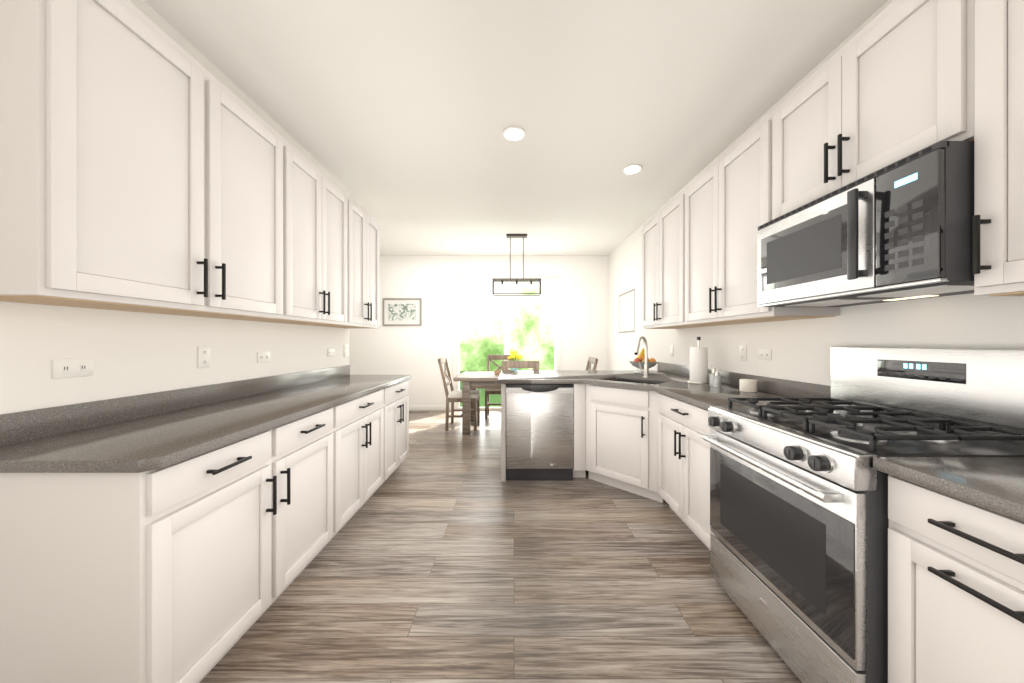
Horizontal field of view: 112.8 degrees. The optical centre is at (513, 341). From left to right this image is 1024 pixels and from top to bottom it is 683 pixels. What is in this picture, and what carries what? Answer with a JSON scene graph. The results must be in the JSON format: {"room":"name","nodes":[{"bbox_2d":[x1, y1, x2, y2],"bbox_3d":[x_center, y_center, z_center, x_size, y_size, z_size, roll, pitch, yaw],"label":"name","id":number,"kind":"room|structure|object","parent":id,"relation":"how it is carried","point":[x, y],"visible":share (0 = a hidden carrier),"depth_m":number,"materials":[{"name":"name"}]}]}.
{"room":"dining room and kitchen","nodes":[
{"label":"dining room and kitchen","id":0,"kind":"room"},
{"bbox_2d":[0,0,351,413],"bbox_3d":[-1.740,-0.150,0.375,0.120,2.800,6.190,0,0,0],"label":"wall","id":1,"kind":"structure","parent":0,"point":[134,352],"depth_m":1.55,"materials":[{"name":"white paint"}]},
{"bbox_2d":[52,358,92,378],"bbox_3d":[-1.676,0.100,1.295,0.007,0.072,0.118,0,0,0],"label":"electrical outlet","id":2,"kind":"object","parent":1,"relation":"attached to","point":[71,367],"visible":1,"depth_m":1.29,"materials":[{"name":"white plastic"}]},
{"bbox_2d":[0,0,295,323],"bbox_3d":[-1.516,-0.675,1.531,0.324,1.080,1.103,0,0,0],"label":"upper cabinet","id":3,"kind":"object","parent":1,"relation":"attached to","point":[147,165],"depth_m":1.21,"materials":[{"name":"white wood"}]},
{"bbox_2d":[198,346,209,367],"bbox_3d":[-1.676,0.084,1.840,0.007,0.118,0.072,0,0,0],"label":"electrical outlet","id":4,"kind":"object","parent":1,"relation":"attached to","point":[203,356],"visible":1,"depth_m":1.83,"materials":[{"name":"white plastic"}]},
{"bbox_2d":[257,352,270,362],"bbox_3d":[-1.676,0.105,2.280,0.007,0.072,0.118,0,0,0],"label":"electrical outlet","id":5,"kind":"object","parent":1,"relation":"attached to","point":[262,357],"visible":1,"depth_m":2.27,"materials":[{"name":"white plastic"}]},
{"bbox_2d":[296,149,355,327],"bbox_3d":[-1.516,-0.675,2.395,0.324,1.080,0.916,0,0,0],"label":"upper cabinet","id":6,"kind":"object","parent":1,"relation":"attached to","point":[325,213],"depth_m":2.42,"materials":[{"name":"white wood"}]},
{"bbox_2d":[328,348,334,356],"bbox_3d":[-1.676,0.100,3.120,0.007,0.072,0.118,0,0,0],"label":"electrical outlet","id":7,"kind":"object","parent":1,"relation":"attached to","point":[331,351],"visible":1,"depth_m":3.12,"materials":[{"name":"white plastic"}]},
{"bbox_2d":[344,345,347,356],"bbox_3d":[-1.676,0.090,3.390,0.007,0.118,0.072,0,0,0],"label":"light switch","id":8,"kind":"object","parent":1,"relation":"attached to","point":[345,350],"visible":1,"depth_m":3.38,"materials":[{"name":"white plastic"}]},
{"bbox_2d":[356,202,379,327],"bbox_3d":[-1.516,-0.675,3.074,0.324,1.080,0.733,0,0,0],"label":"upper cabinet","id":9,"kind":"object","parent":1,"relation":"attached to","point":[367,227],"depth_m":3.14,"materials":[{"name":"white wood"}]},
{"bbox_2d":[352,256,607,405],"bbox_3d":[-0.870,-0.150,6.210,5.100,2.800,0.120,0,0,0],"label":"wall","id":10,"kind":"structure","parent":0,"point":[415,351],"depth_m":6.15,"materials":[{"name":"white paint"}]},
{"bbox_2d":[382,298,421,325],"bbox_3d":[-2.020,-0.530,6.135,0.700,0.500,0.024,0,0,0],"label":"picture","id":11,"kind":"object","parent":10,"relation":"attached to","point":[401,311],"visible":0.96,"depth_m":6.13,"materials":[{"name":"white paper"}]},
{"bbox_2d":[409,406,450,410],"bbox_3d":[-2.189,1.205,6.140,2.158,0.090,0.017,0,0,0],"label":"baseboard","id":12,"kind":"structure","parent":10,"relation":"attached to","point":[427,408],"depth_m":6.12,"materials":[{"name":"white wood"}]},
{"bbox_2d":[452,273,561,409],"bbox_3d":[-0.125,0.005,6.181,1.990,2.490,0.097,0,0,0],"label":"patio door","id":13,"kind":"structure","parent":10,"relation":"in","point":[458,299],"depth_m":6.17,"materials":[{"name":"white"}]},
{"bbox_2d":[199,410,801,682],"bbox_3d":[-0.800,1.300,1.775,5.240,0.100,8.990,0,0,0],"label":"floor","id":14,"kind":"structure","parent":0,"point":[444,556],"depth_m":1.68,"materials":[{"name":"brown wood"}]},
{"bbox_2d":[0,403,343,682],"bbox_3d":[-1.369,0.812,1.531,0.619,0.876,1.103,0,0,0],"label":"base cabinet","id":15,"kind":"object","parent":14,"relation":"on","point":[190,570],"depth_m":1.02,"materials":[{"name":"white wood"}]},
{"bbox_2d":[0,365,411,472],"bbox_3d":[-1.355,0.306,2.208,0.645,0.136,2.487,0,0,0],"label":"countertop","id":16,"kind":"structure","parent":15,"relation":"on","point":[145,432],"depth_m":1.34,"materials":[{"name":"grey stone"}]},
{"bbox_2d":[344,386,391,524],"bbox_3d":[-1.369,0.812,2.395,0.619,0.876,0.916,0,0,0],"label":"base cabinet","id":17,"kind":"object","parent":14,"relation":"on","point":[367,418],"depth_m":2.42,"materials":[{"name":"white wood"}]},
{"bbox_2d":[392,380,408,472],"bbox_3d":[-1.369,0.812,3.074,0.619,0.876,0.733,0,0,0],"label":"base cabinet","id":18,"kind":"object","parent":14,"relation":"on","point":[400,399],"depth_m":3.14,"materials":[{"name":"white wood"}]},
{"bbox_2d":[438,357,479,430],"bbox_3d":[-0.795,0.745,5.000,0.559,1.019,0.470,0,0,0],"label":"dining chair","id":19,"kind":"object","parent":14,"relation":"on","point":[453,396],"visible":0.96,"depth_m":4.78,"materials":[{"name":"brown wood"}]},
{"bbox_2d":[453,372,500,434],"bbox_3d":[0.060,0.868,5.000,1.730,0.765,0.980,0,0,0],"label":"dining table","id":20,"kind":"object","parent":14,"relation":"on","point":[477,380],"visible":0.29,"depth_m":4.56,"materials":[{"name":"brown wood"}]},
{"bbox_2d":[508,351,521,369],"bbox_3d":[0.011,0.309,5.002,0.229,0.350,0.226,0,0,0],"label":"flower vase","id":21,"kind":"object","parent":20,"relation":"on","point":[514,355],"visible":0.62,"depth_m":4.97,"materials":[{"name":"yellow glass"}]},
{"bbox_2d":[485,355,511,418],"bbox_3d":[-0.240,0.745,5.760,0.470,1.019,0.559,0,0,0],"label":"dining chair","id":22,"kind":"object","parent":14,"relation":"on","point":[490,358],"visible":0.35,"depth_m":5.88,"materials":[{"name":"brown wood"}]},
{"bbox_2d":[502,361,539,369],"bbox_3d":[0.080,0.745,4.400,0.470,1.019,0.559,0,0,0],"label":"dining chair","id":23,"kind":"object","parent":14,"relation":"on","point":[506,365],"visible":0.1,"depth_m":4.13,"materials":[{"name":"brown wood"}]},
{"bbox_2d":[506,384,573,479],"bbox_3d":[0.230,0.816,3.325,0.600,0.868,0.601,0,0,0],"label":"dishwasher","id":24,"kind":"object","parent":14,"relation":"on","point":[539,431],"visible":0.94,"depth_m":3.03,"materials":[{"name":"grey metal"}]},
{"bbox_2d":[586,357,597,369],"bbox_3d":[0.905,0.745,5.000,0.559,1.019,0.470,0,0,0],"label":"dining chair","id":25,"kind":"object","parent":14,"relation":"on","point":[592,360],"visible":0.23,"depth_m":5.00,"materials":[{"name":"brown wood"}]},
{"bbox_2d":[581,380,660,501],"bbox_3d":[0.870,0.812,2.784,0.497,0.876,0.574,0,0,0],"label":"base cabinet","id":26,"kind":"object","parent":14,"relation":"on","point":[621,427],"depth_m":2.78,"materials":[{"name":"white wood"}]},
{"bbox_2d":[498,370,822,409],"bbox_3d":[0.776,0.356,2.876,1.843,0.036,2.208,0,0,0],"label":"countertop","id":27,"kind":"structure","parent":26,"relation":"on","point":[681,388],"depth_m":2.87,"materials":[{"name":"grey stone"}]},
{"bbox_2d":[611,380,660,383],"bbox_3d":[1.058,0.482,3.009,0.574,0.213,0.414,0,0,45],"label":"sink","id":28,"kind":"object","parent":27,"relation":"in","point":[636,382],"depth_m":3.21,"materials":[{"name":"silver metal"}]},
{"bbox_2d":[634,336,649,377],"bbox_3d":[1.175,0.144,3.132,0.196,0.387,0.206,0,0,0],"label":"faucet","id":29,"kind":"object","parent":27,"relation":"on","point":[645,370],"visible":0.98,"depth_m":3.18,"materials":[{"name":"silver metal"}]},
{"bbox_2d":[629,336,657,373],"bbox_3d":[1.370,0.140,3.624,0.292,0.395,0.341,0,0,0],"label":"fruit bowl","id":30,"kind":"object","parent":27,"relation":"on","point":[652,362],"visible":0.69,"depth_m":3.55,"materials":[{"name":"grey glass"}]},
{"bbox_2d":[687,337,708,383],"bbox_3d":[1.510,0.149,2.780,0.164,0.376,0.164,0,0,0],"label":"paper towel holder","id":31,"kind":"object","parent":27,"relation":"on","point":[698,364],"visible":0.98,"depth_m":2.73,"materials":[{"name":"white paper"}]},
{"bbox_2d":[711,366,720,386],"bbox_3d":[1.520,0.268,2.545,0.051,0.139,0.051,0,0,27],"label":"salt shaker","id":32,"kind":"object","parent":27,"relation":"on","point":[714,379],"depth_m":2.54,"materials":[{"name":"clear glass"}]},
{"bbox_2d":[739,378,756,391],"bbox_3d":[1.585,0.293,2.300,0.100,0.088,0.100,0,0,0],"label":"candle","id":33,"kind":"object","parent":27,"relation":"on","point":[748,385],"visible":1,"depth_m":2.26,"materials":[{"name":"white wax"}]},
{"bbox_2d":[661,394,711,550],"bbox_3d":[1.389,0.812,2.177,0.618,0.876,0.809,0,0,0],"label":"base cabinet","id":34,"kind":"object","parent":14,"relation":"on","point":[685,456],"depth_m":2.13,"materials":[{"name":"white wood"}]},
{"bbox_2d":[702,346,1023,682],"bbox_3d":[1.323,0.637,1.385,0.742,1.225,0.764,0,0,0],"label":"range","id":35,"kind":"object","parent":14,"relation":"on","point":[799,522],"visible":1,"depth_m":1.22,"materials":[{"name":"grey metal"}]},
{"bbox_2d":[888,474,1023,682],"bbox_3d":[1.389,0.812,0.735,0.618,0.876,0.523,0,0,0],"label":"base cabinet","id":36,"kind":"object","parent":14,"relation":"on","point":[955,590],"depth_m":0.84,"materials":[{"name":"white wood"}]},
{"bbox_2d":[873,457,1023,521],"bbox_3d":[1.375,0.306,0.198,0.645,0.136,1.602,0,0,0],"label":"countertop","id":37,"kind":"structure","parent":36,"relation":"on","point":[995,484],"depth_m":0.86,"materials":[{"name":"grey stone"}]},
{"bbox_2d":[144,0,887,255],"bbox_3d":[-0.800,-1.600,1.775,5.240,0.100,8.990,0,0,0],"label":"ceiling","id":38,"kind":"structure","parent":0,"point":[396,118],"depth_m":2.12,"materials":[{"name":"white paint"}]},
{"bbox_2d":[503,126,524,140],"bbox_3d":[0.000,-1.542,2.530,0.170,0.014,0.170,0,0,0],"label":"recessed light","id":39,"kind":"object","parent":38,"relation":"in","point":[513,133],"visible":0.96,"depth_m":2.51,"materials":[{"name":"white plastic"}]},
{"bbox_2d":[492,234,540,295],"bbox_3d":[0.040,-1.115,4.950,0.700,0.869,0.200,0,0,0],"label":"linear pendant light","id":40,"kind":"object","parent":38,"relation":"hanging from","point":[516,280],"visible":1,"depth_m":4.93,"materials":[{"name":"brown metal"}]},
{"bbox_2d":[622,164,641,174],"bbox_3d":[1.060,-1.542,3.050,0.170,0.014,0.170,0,0,0],"label":"recessed light","id":41,"kind":"object","parent":38,"relation":"in","point":[632,169],"visible":0.98,"depth_m":3.03,"materials":[{"name":"white plastic"}]},
{"bbox_2d":[608,0,1023,385],"bbox_3d":[1.760,-0.150,1.775,0.120,2.800,8.990,0,0,0],"label":"wall","id":42,"kind":"structure","parent":0,"point":[801,348],"depth_m":1.96,"materials":[{"name":"white paint"}]},
{"bbox_2d":[619,288,634,332],"bbox_3d":[1.711,-0.440,5.150,0.024,0.620,0.740,0,0,0],"label":"picture","id":43,"kind":"object","parent":42,"relation":"attached to","point":[626,312],"visible":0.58,"depth_m":5.09,"materials":[{"name":"white"}]},
{"bbox_2d":[642,195,677,328],"bbox_3d":[1.516,-0.675,3.083,0.364,1.080,0.973,0,0,0],"label":"upper cabinet","id":44,"kind":"object","parent":42,"relation":"attached to","point":[660,233],"depth_m":3.08,"materials":[{"name":"white wood"}]},
{"bbox_2d":[670,345,672,355],"bbox_3d":[1.696,0.100,3.660,0.007,0.118,0.072,0,0,0],"label":"electrical outlet","id":45,"kind":"object","parent":42,"relation":"attached to","point":[671,350],"visible":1,"depth_m":3.66,"materials":[{"name":"white plastic"}]},
{"bbox_2d":[739,345,745,360],"bbox_3d":[1.696,0.085,2.520,0.007,0.118,0.072,0,0,0],"label":"light switch","id":46,"kind":"object","parent":42,"relation":"attached to","point":[742,352],"visible":1,"depth_m":2.52,"materials":[{"name":"white plastic"}]},
{"bbox_2d":[657,362,830,402],"bbox_3d":[1.688,0.288,2.876,0.020,0.100,2.208,0,0,0],"label":"backsplash","id":47,"kind":"structure","parent":42,"relation":"attached to","point":[791,388],"depth_m":2.21,"materials":[{"name":"grey stone"}]},
{"bbox_2d":[678,112,839,327],"bbox_3d":[1.516,-0.675,2.256,0.364,1.080,0.973,0,0,0],"label":"upper cabinet","id":48,"kind":"object","parent":42,"relation":"attached to","point":[721,212],"depth_m":2.14,"materials":[{"name":"white wood"}]},
{"bbox_2d":[758,349,771,360],"bbox_3d":[1.696,0.090,2.300,0.007,0.072,0.118,0,0,0],"label":"electrical outlet","id":49,"kind":"object","parent":42,"relation":"attached to","point":[763,354],"visible":1,"depth_m":2.30,"materials":[{"name":"white plastic"}]},
{"bbox_2d":[770,0,969,220],"bbox_3d":[1.516,-0.911,1.385,0.364,0.609,0.770,0,0,0],"label":"upper cabinet","id":50,"kind":"object","parent":42,"relation":"attached to","point":[894,81],"depth_m":1.26,"materials":[{"name":"white wood"}]},
{"bbox_2d":[757,141,973,306],"bbox_3d":[1.452,-0.385,1.385,0.485,0.420,0.758,0,0,0],"label":"microwave","id":51,"kind":"object","parent":50,"relation":"attached to","point":[900,230],"visible":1,"depth_m":1.18,"materials":[{"name":"grey metal"}]},
{"bbox_2d":[958,0,1023,295],"bbox_3d":[1.516,-0.675,0.713,0.364,1.080,0.573,0,0,0],"label":"upper cabinet","id":52,"kind":"object","parent":42,"relation":"attached to","point":[996,26],"depth_m":0.94,"materials":[{"name":"white wood"}]},
{"label":"outside","id":53,"kind":"structure","parent":0,"visible":0},
{"bbox_2d":[460,371,500,406],"bbox_3d":[0.000,1.400,10.640,28.000,0.200,8.720,0,0,0],"label":"lawn","id":54,"kind":"structure","parent":53,"point":[494,398],"depth_m":7.89,"materials":[{"name":"green plant"}]},
{"bbox_2d":[460,281,554,370],"bbox_3d":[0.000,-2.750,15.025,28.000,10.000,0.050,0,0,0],"label":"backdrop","id":55,"kind":"structure","parent":53,"point":[532,332],"depth_m":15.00,"materials":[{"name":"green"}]}
]}

